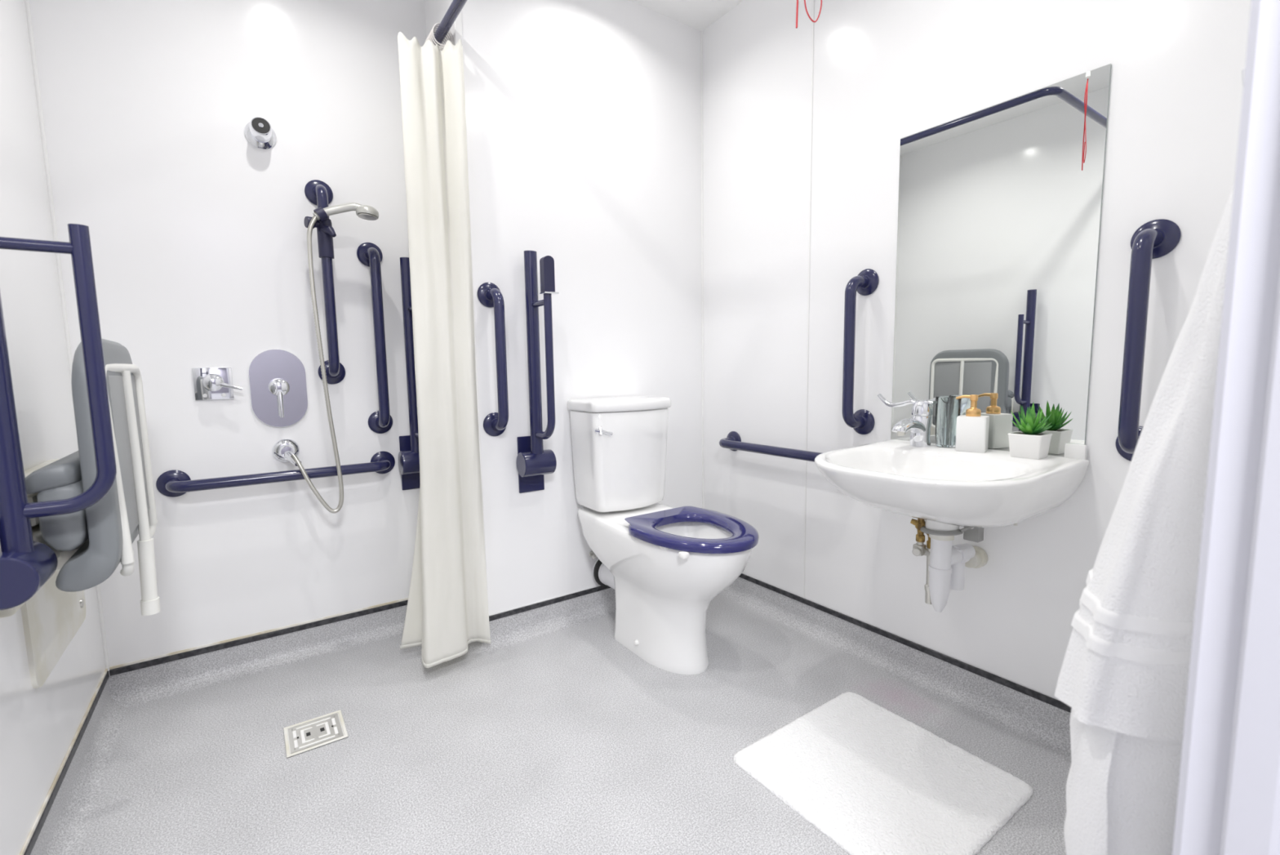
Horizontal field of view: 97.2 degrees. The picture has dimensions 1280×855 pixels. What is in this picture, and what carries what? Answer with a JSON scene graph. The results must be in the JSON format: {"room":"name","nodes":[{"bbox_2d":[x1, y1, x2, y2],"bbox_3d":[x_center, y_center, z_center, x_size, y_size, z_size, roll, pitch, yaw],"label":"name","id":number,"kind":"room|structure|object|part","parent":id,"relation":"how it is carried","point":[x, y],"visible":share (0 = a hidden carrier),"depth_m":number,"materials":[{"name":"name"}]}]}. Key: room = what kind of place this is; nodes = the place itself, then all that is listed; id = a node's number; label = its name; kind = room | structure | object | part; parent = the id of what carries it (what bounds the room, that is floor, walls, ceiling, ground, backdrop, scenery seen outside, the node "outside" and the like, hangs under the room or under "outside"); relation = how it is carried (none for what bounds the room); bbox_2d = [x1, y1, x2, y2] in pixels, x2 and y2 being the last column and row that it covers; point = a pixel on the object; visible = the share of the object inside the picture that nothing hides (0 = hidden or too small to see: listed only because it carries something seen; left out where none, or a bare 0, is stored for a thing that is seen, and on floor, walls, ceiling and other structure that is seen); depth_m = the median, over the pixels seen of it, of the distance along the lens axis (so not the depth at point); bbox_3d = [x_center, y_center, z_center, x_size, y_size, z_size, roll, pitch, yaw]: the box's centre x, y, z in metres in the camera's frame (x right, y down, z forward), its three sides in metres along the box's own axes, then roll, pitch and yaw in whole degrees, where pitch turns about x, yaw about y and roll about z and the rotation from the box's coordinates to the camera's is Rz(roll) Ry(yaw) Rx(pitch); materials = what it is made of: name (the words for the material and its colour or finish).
{"room":"accessible bathroom","nodes":[
{"label":"accessible bathroom","id":0,"kind":"room"},
{"bbox_2d":[0,0,105,854],"bbox_3d":[-1.021,-0.257,0.638,0.100,2.406,2.263,-5,7,-35],"label":"wall","id":1,"kind":"structure","parent":0,"point":[38,726],"depth_m":1.32,"materials":[{"name":"white paint"}]},
{"bbox_2d":[0,223,116,609],"bbox_3d":[-1.052,-0.064,0.970,0.200,0.857,0.120,-5,7,-35],"label":"support rail","id":2,"kind":"object","parent":1,"relation":"attached to","point":[26,564],"visible":1,"depth_m":0.98,"materials":[{"name":"blue metal"}]},
{"bbox_2d":[19,668,109,854],"bbox_3d":[-0.990,0.827,0.825,0.006,0.019,2.163,-5,7,-35],"label":"baseboard","id":3,"kind":"structure","parent":1,"relation":"attached to","point":[33,838],"depth_m":1.27,"materials":[{"name":"black plastic"}]},
{"bbox_2d":[0,338,160,688],"bbox_3d":[-1.258,0.168,1.300,0.204,0.728,0.612,-5,7,-35],"label":"shower seat","id":4,"kind":"object","parent":1,"relation":"attached to","point":[89,544],"visible":0.82,"depth_m":1.16,"materials":[{"name":"grey plastic"}]},
{"bbox_3d":[-1.381,0.414,1.337,0.008,0.235,0.450,-5,7,-35],"label":"plate","id":5,"kind":"part","parent":4,"relation":"part of","materials":[{"name":"beige plastic"}]},
{"bbox_3d":[-1.114,0.059,1.207,0.018,0.340,0.157,-5,7,-35],"label":"underside panel","id":6,"kind":"part","parent":4,"relation":"part of","materials":[{"name":"grey plastic"}]},
{"bbox_3d":[-1.156,0.080,1.276,0.033,0.448,0.395,-5,7,-35],"label":"tube frame","id":7,"kind":"part","parent":4,"relation":"part of","materials":[{"name":"white metal"}]},
{"bbox_3d":[-1.151,0.145,1.295,0.033,0.548,0.029,-5,7,-35],"label":"leg","id":8,"kind":"part","parent":4,"relation":"part of","materials":[{"name":"white metal"}]},
{"bbox_3d":[-1.214,0.046,1.349,0.018,0.340,0.160,-5,7,-35],"label":"underside panel","id":9,"kind":"part","parent":4,"relation":"part of","materials":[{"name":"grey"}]},
{"bbox_2d":[431,0,467,45],"bbox_3d":[-0.844,-1.220,1.268,1.048,0.070,1.290,-5,7,-35],"label":"rail","id":10,"kind":"object","parent":1,"relation":"attached to","point":[455,7],"visible":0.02,"depth_m":1.75,"materials":[{"name":"blue metal"}]},
{"bbox_2d":[397,22,490,667],"bbox_3d":[-0.686,-0.269,1.875,0.223,2.068,0.270,5,8,43],"label":"shower curtain","id":11,"kind":"object","parent":10,"relation":"hanging from","point":[447,611],"visible":0.98,"depth_m":1.83,"materials":[{"name":"white fabric"}]},
{"bbox_2d":[29,0,426,666],"bbox_3d":[-1.270,-0.387,1.899,1.146,2.406,0.100,-5,7,-35],"label":"wall","id":12,"kind":"structure","parent":0,"point":[197,231],"depth_m":1.82,"materials":[{"name":"white paint"}]},
{"bbox_2d":[24,0,110,675],"bbox_3d":[-1.626,-0.397,1.583,0.010,2.309,0.010,-5,7,-35],"label":"trim","id":13,"kind":"structure","parent":12,"relation":"attached to","point":[26,2],"depth_m":1.56,"materials":[{"name":"white plastic"}]},
{"bbox_2d":[191,367,242,399],"bbox_3d":[-1.335,-0.139,1.785,0.125,0.102,0.051,-5,7,-35],"label":"shower valve","id":14,"kind":"object","parent":12,"relation":"attached to","point":[209,383],"visible":1,"depth_m":1.78,"materials":[{"name":"silver metal"}]},
{"bbox_3d":[-1.345,-0.142,1.777,0.056,0.056,0.040,-5,7,-35],"label":"knob","id":15,"kind":"part","parent":14,"relation":"part of","materials":[{"name":"silver metal"}]},
{"bbox_3d":[-1.301,-0.132,1.790,0.065,0.030,0.016,-3,7,-21],"label":"lever","id":16,"kind":"part","parent":14,"relation":"part of","materials":[{"name":"silver metal"}]},
{"bbox_2d":[109,597,408,675],"bbox_3d":[-1.182,0.705,2.001,1.046,0.019,0.006,-5,7,-35],"label":"baseboard","id":17,"kind":"structure","parent":12,"relation":"attached to","point":[235,642],"depth_m":1.90,"materials":[{"name":"black plastic"}]},
{"bbox_2d":[244,116,276,149],"bbox_3d":[-1.203,-0.939,1.790,0.086,0.086,0.074,-5,7,-35],"label":"shower head","id":18,"kind":"object","parent":12,"relation":"attached to","point":[259,131],"visible":1,"depth_m":1.78},
{"bbox_2d":[155,450,395,497],"bbox_3d":[-1.178,0.157,1.891,0.689,0.085,0.105,-5,7,-35],"label":"grab rail","id":19,"kind":"object","parent":12,"relation":"attached to","point":[171,483],"visible":1,"depth_m":1.80,"materials":[{"name":"blue metal"}]},
{"bbox_2d":[248,349,307,426],"bbox_3d":[-1.199,-0.129,1.876,0.162,0.262,0.060,-5,7,-35],"label":"shower mixer","id":20,"kind":"object","parent":12,"relation":"attached to","point":[277,382],"visible":1,"depth_m":1.89,"materials":[{"name":"silver metal"}]},
{"bbox_3d":[-1.200,-0.133,1.876,0.062,0.062,0.042,-5,7,-35],"label":"knob","id":21,"kind":"part","parent":20,"relation":"part of","materials":[{"name":"silver metal"}]},
{"bbox_3d":[-1.189,-0.077,1.867,0.016,0.087,0.026,-5,7,-35],"label":"lever","id":22,"kind":"part","parent":20,"relation":"part of","materials":[{"name":"silver metal"}]},
{"bbox_2d":[272,438,301,466],"bbox_3d":[-1.178,0.084,1.883,0.080,0.085,0.107,-5,7,-35],"label":"outlet","id":23,"kind":"object","parent":12,"relation":"attached to","point":[282,450],"visible":0.94,"depth_m":1.90,"materials":[{"name":"silver metal"}]},
{"bbox_2d":[304,179,345,383],"bbox_3d":[-1.056,-0.490,1.893,0.100,0.691,0.140,-5,7,-35],"label":"riser rail","id":24,"kind":"object","parent":12,"relation":"attached to","point":[317,192],"visible":0.92,"depth_m":1.88,"materials":[{"name":"blue metal"}]},
{"bbox_3d":[-1.065,-0.669,1.849,0.037,0.037,0.055,4,8,41],"label":"clamp knob","id":25,"kind":"part","parent":24,"relation":"part of","materials":[{"name":"blue plastic"}]},
{"bbox_3d":[-1.022,-0.647,1.856,0.047,0.043,0.031,2,7,24],"label":"clamp lever","id":26,"kind":"part","parent":24,"relation":"part of","materials":[{"name":"blue plastic"}]},
{"bbox_2d":[290,202,378,513],"bbox_3d":[-1.010,-0.226,1.879,0.311,1.031,0.070,-4,7,-24],"label":"shower","id":27,"kind":"object","parent":24,"relation":"hanging from","point":[363,211],"visible":0.99,"depth_m":1.85,"materials":[{"name":"silver metal"}]},
{"bbox_3d":[-0.986,-0.708,1.851,0.154,0.068,0.032,-4,7,-25],"label":"handle","id":28,"kind":"part","parent":27,"relation":"part of","materials":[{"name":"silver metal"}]},
{"bbox_2d":[356,242,392,433],"bbox_3d":[-0.937,-0.316,2.015,0.085,0.688,0.105,-5,7,-35],"label":"grab rail","id":29,"kind":"object","parent":12,"relation":"attached to","point":[380,421],"visible":1,"depth_m":1.98,"materials":[{"name":"blue metal"}]},
{"bbox_2d":[398,257,420,489],"bbox_3d":[-0.817,-0.183,2.054,0.120,0.857,0.200,-5,7,-35],"label":"support rail","id":30,"kind":"object","parent":12,"relation":"attached to","point":[408,455],"visible":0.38,"depth_m":2.07,"materials":[{"name":"blue metal"}]},
{"bbox_3d":[-0.867,0.132,2.167,0.100,0.208,0.007,-5,7,-35],"label":"wall plate","id":31,"kind":"part","parent":30,"relation":"part of","materials":[{"name":"blue metal"}]},
{"bbox_2d":[424,0,446,50],"bbox_3d":[-0.693,-0.423,2.159,0.100,2.406,0.333,-5,7,-35],"label":"wall","id":32,"kind":"structure","parent":0,"point":[434,10],"depth_m":1.99,"materials":[{"name":"white paint"}]},
{"bbox_2d":[30,576,1071,854],"bbox_3d":[0.218,0.904,0.842,4.400,0.177,3.733,-5,7,-35],"label":"floor","id":33,"kind":"structure","parent":0,"point":[550,735],"depth_m":1.53,"materials":[{"name":"grey plastic"}]},
{"bbox_2d":[283,709,348,758],"bbox_3d":[-0.905,0.850,1.572,0.144,0.005,0.148,-5,7,-35],"label":"floor drain","id":34,"kind":"object","parent":33,"relation":"on","point":[315,732],"visible":1,"depth_m":1.56,"materials":[{"name":"grey"}]},
{"bbox_2d":[567,395,759,674],"bbox_3d":[0.085,0.349,1.968,0.372,0.886,0.790,-5,7,-35],"label":"toilet","id":35,"kind":"object","parent":33,"relation":"on","point":[664,566],"visible":1,"depth_m":1.97,"materials":[{"name":"white ceramic"}]},
{"bbox_3d":[-0.133,0.015,2.010,0.065,0.034,0.030,-3,7,-23],"label":"flush lever","id":36,"kind":"part","parent":35,"relation":"part of","materials":[{"name":"silver metal"}]},
{"bbox_3d":[-0.065,-0.090,2.142,0.354,0.040,0.247,-5,7,-35],"label":"cistern lid","id":37,"kind":"part","parent":35,"relation":"part of","materials":[{"name":"white ceramic"}]},
{"bbox_3d":[0.184,0.329,1.818,0.368,0.029,0.436,-5,7,-35],"label":"seat","id":38,"kind":"part","parent":35,"relation":"part of","materials":[{"name":"blue plastic"}]},
{"bbox_2d":[733,691,1032,854],"bbox_3d":[0.579,0.843,1.383,0.510,0.013,0.507,-5,7,-35],"label":"bath mat","id":39,"kind":"object","parent":33,"relation":"on","point":[869,778],"visible":1,"depth_m":1.34,"materials":[{"name":"white fabric"}]},
{"bbox_2d":[444,0,702,614],"bbox_3d":[-0.139,-0.445,2.281,1.150,2.406,0.100,-5,7,-35],"label":"wall","id":40,"kind":"structure","parent":0,"point":[584,125],"depth_m":2.14,"materials":[{"name":"white paint"}]},
{"bbox_2d":[454,11,487,585],"bbox_3d":[-0.574,-0.457,1.911,0.023,2.291,0.003,-5,7,-35],"label":"trim","id":41,"kind":"structure","parent":40,"relation":"attached to","point":[458,25],"depth_m":1.93,"materials":[{"name":"white plastic"}]},
{"bbox_2d":[477,282,508,435],"bbox_3d":[-0.488,-0.230,1.930,0.085,0.534,0.105,-5,7,-35],"label":"grab rail","id":42,"kind":"object","parent":40,"relation":"attached to","point":[489,295],"visible":1,"depth_m":1.90,"materials":[{"name":"blue metal"}]},
{"bbox_2d":[516,250,559,493],"bbox_3d":[-0.349,-0.181,1.967,0.120,0.857,0.212,-5,7,-35],"label":"support rail","id":43,"kind":"object","parent":40,"relation":"attached to","point":[533,461],"visible":1,"depth_m":1.98,"materials":[{"name":"blue metal"}]},
{"bbox_3d":[-0.403,0.134,2.085,0.100,0.208,0.007,-5,7,-35],"label":"wall plate","id":44,"kind":"part","parent":43,"relation":"part of","materials":[{"name":"blue metal"}]},
{"bbox_2d":[488,584,611,621],"bbox_3d":[-0.134,0.654,2.325,1.053,0.019,0.006,-5,7,-35],"label":"baseboard","id":45,"kind":"structure","parent":40,"relation":"attached to","point":[552,601],"depth_m":2.16,"materials":[{"name":"black plastic"}]},
{"bbox_2d":[700,31,704,508],"bbox_3d":[0.278,-0.524,2.503,0.010,2.309,0.010,-5,7,-35],"label":"trim","id":46,"kind":"structure","parent":40,"relation":"attached to","point":[701,32],"depth_m":2.48,"materials":[{"name":"white plastic"}]},
{"bbox_2d":[629,0,743,31],"bbox_3d":[-0.169,-1.578,1.172,2.296,0.118,2.363,-5,7,-35],"label":"ceiling","id":47,"kind":"structure","parent":0,"point":[699,15],"depth_m":2.23,"materials":[{"name":"white paint"}]},
{"bbox_2d":[795,0,822,28],"bbox_3d":[0.321,-1.156,1.071,0.084,0.750,0.084,-5,7,-35],"label":"pull cord","id":48,"kind":"object","parent":47,"relation":"hanging from","point":[797,7],"visible":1,"depth_m":1.10,"materials":[{"name":"red fabric"}]},
{"bbox_2d":[702,0,1251,701],"bbox_3d":[0.873,-0.404,1.752,0.100,2.406,1.930,-5,7,-35],"label":"wall","id":49,"kind":"structure","parent":0,"point":[886,72],"depth_m":1.79,"materials":[{"name":"white paint"}]},
{"bbox_2d":[719,431,822,462],"bbox_3d":[0.530,0.085,2.128,0.105,0.085,0.685,-5,7,-35],"label":"grab rail","id":50,"kind":"object","parent":49,"relation":"attached to","point":[733,442],"visible":0.55,"depth_m":2.13,"materials":[{"name":"blue metal"}]},
{"bbox_2d":[803,0,814,597],"bbox_3d":[0.608,-0.488,2.032,0.003,2.291,0.006,-5,7,-35],"label":"trim","id":51,"kind":"structure","parent":49,"relation":"attached to","point":[813,0],"depth_m":2.03,"materials":[{"name":"white plastic"}]},
{"bbox_2d":[841,268,879,434],"bbox_3d":[0.703,-0.242,1.838,0.105,0.543,0.085,-5,7,-35],"label":"grab rail","id":52,"kind":"object","parent":49,"relation":"attached to","point":[866,282],"visible":1,"depth_m":1.81,"materials":[{"name":"blue metal"}]},
{"bbox_2d":[738,573,1071,712],"bbox_3d":[0.818,0.687,1.879,0.006,0.019,1.830,-5,7,-35],"label":"baseboard","id":53,"kind":"structure","parent":49,"relation":"attached to","point":[1024,690],"depth_m":1.77,"materials":[{"name":"black plastic"}]},
{"bbox_2d":[813,439,1089,612],"bbox_3d":[0.752,0.277,1.477,0.511,0.477,0.526,-5,7,-35],"label":"basin","id":54,"kind":"object","parent":49,"relation":"attached to","point":[948,488],"visible":1,"depth_m":1.39,"materials":[{"name":"white ceramic"}]},
{"bbox_2d":[877,393,937,446],"bbox_3d":[0.787,-0.021,1.651,0.135,0.150,0.188,0,6,8],"label":"tap","id":55,"kind":"object","parent":54,"relation":"on","point":[919,424],"visible":1,"depth_m":1.62,"materials":[{"name":"silver metal"}]},
{"bbox_3d":[0.793,-0.079,1.678,0.034,0.041,0.173,-5,7,-35],"label":"lever","id":56,"kind":"part","parent":55,"relation":"part of","materials":[{"name":"silver metal"}]},
{"bbox_3d":[0.773,0.003,1.616,0.141,0.060,0.047,-5,7,-35],"label":"spout","id":57,"kind":"part","parent":55,"relation":"part of","materials":[{"name":"silver metal"}]},
{"bbox_2d":[935,395,961,447],"bbox_3d":[0.884,-0.017,1.621,0.066,0.144,0.066,-5,7,-35],"label":"glass tumbler","id":58,"kind":"object","parent":54,"relation":"on","point":[948,408],"visible":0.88,"depth_m":1.60,"materials":[{"name":"clear glass"}]},
{"bbox_3d":[0.749,0.155,1.463,0.509,0.160,0.526,-5,7,-35],"label":"bowl","id":59,"kind":"part","parent":54,"relation":"part of","materials":[{"name":"white ceramic"}]},
{"bbox_2d":[950,542,975,590],"bbox_3d":[0.880,0.388,1.569,0.113,0.121,0.055,-5,7,-35],"label":"drain pipe","id":60,"kind":"object","parent":54,"relation":"attached to","point":[962,555],"depth_m":1.55,"materials":[{"name":"white plastic"}]},
{"bbox_2d":[955,394,989,453],"bbox_3d":[0.908,-0.013,1.548,0.080,0.153,0.070,4,8,38],"label":"soap dispenser","id":61,"kind":"object","parent":54,"relation":"on","point":[972,428],"visible":1,"depth_m":1.52,"materials":[{"name":"white ceramic"}]},
{"bbox_2d":[955,414,989,453],"bbox_3d":[0.912,0.016,1.547,0.070,0.095,0.070,4,8,38],"label":"bottle","id":62,"kind":"object","parent":61,"relation":"attached to","point":[971,430],"depth_m":1.52,"materials":[{"name":"white ceramic"}]},
{"bbox_2d":[1007,402,1052,459],"bbox_3d":[0.987,0.006,1.422,0.091,0.138,0.084,-5,8,-36],"label":"potted succulent","id":63,"kind":"object","parent":54,"relation":"on","point":[1029,442],"visible":1,"depth_m":1.41,"materials":[{"name":"green plant"}]},
{"bbox_2d":[1007,431,1052,459],"bbox_3d":[0.988,0.045,1.430,0.076,0.060,0.076,-5,8,-36],"label":"pot","id":64,"kind":"object","parent":63,"relation":"attached to","point":[1022,444],"depth_m":1.41,"materials":[{"name":"white ceramic"}]},
{"bbox_2d":[890,63,1111,456],"bbox_3d":[0.946,-0.399,1.555,0.006,0.920,0.509,-5,7,-35],"label":"wall mirror","id":65,"kind":"object","parent":49,"relation":"attached to","point":[1000,205],"visible":0.93,"depth_m":1.50,"materials":[{"name":"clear mirror"}]},
{"bbox_2d":[1115,218,1181,461],"bbox_3d":[1.112,-0.187,1.255,0.105,0.547,0.085,-5,7,-35],"label":"grab rail","id":66,"kind":"object","parent":49,"relation":"attached to","point":[1156,238],"visible":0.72,"depth_m":1.23,"materials":[{"name":"blue metal"}]},
{"bbox_2d":[1241,68,1244,84],"bbox_3d":[0.484,-0.254,0.401,2.096,2.406,0.150,-5,7,-35],"label":"wall","id":67,"kind":"structure","parent":0,"point":[1243,69],"depth_m":0.57,"materials":[{"name":"white paint"}]},
{"bbox_2d":[1054,185,1234,854],"bbox_3d":[0.593,0.160,0.656,0.316,1.024,0.153,-5,7,-35],"label":"bath towel","id":68,"kind":"object","parent":67,"relation":"hanging from","point":[1123,676],"visible":0.6,"depth_m":0.57,"materials":[{"name":"white fabric"}]},
{"bbox_2d":[1172,0,1279,854],"bbox_3d":[0.091,-0.068,0.109,1.040,2.110,0.116,-5,7,-35],"label":"door","id":69,"kind":"structure","parent":67,"relation":"in","point":[1228,796],"depth_m":0.41,"materials":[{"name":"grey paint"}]}
]}

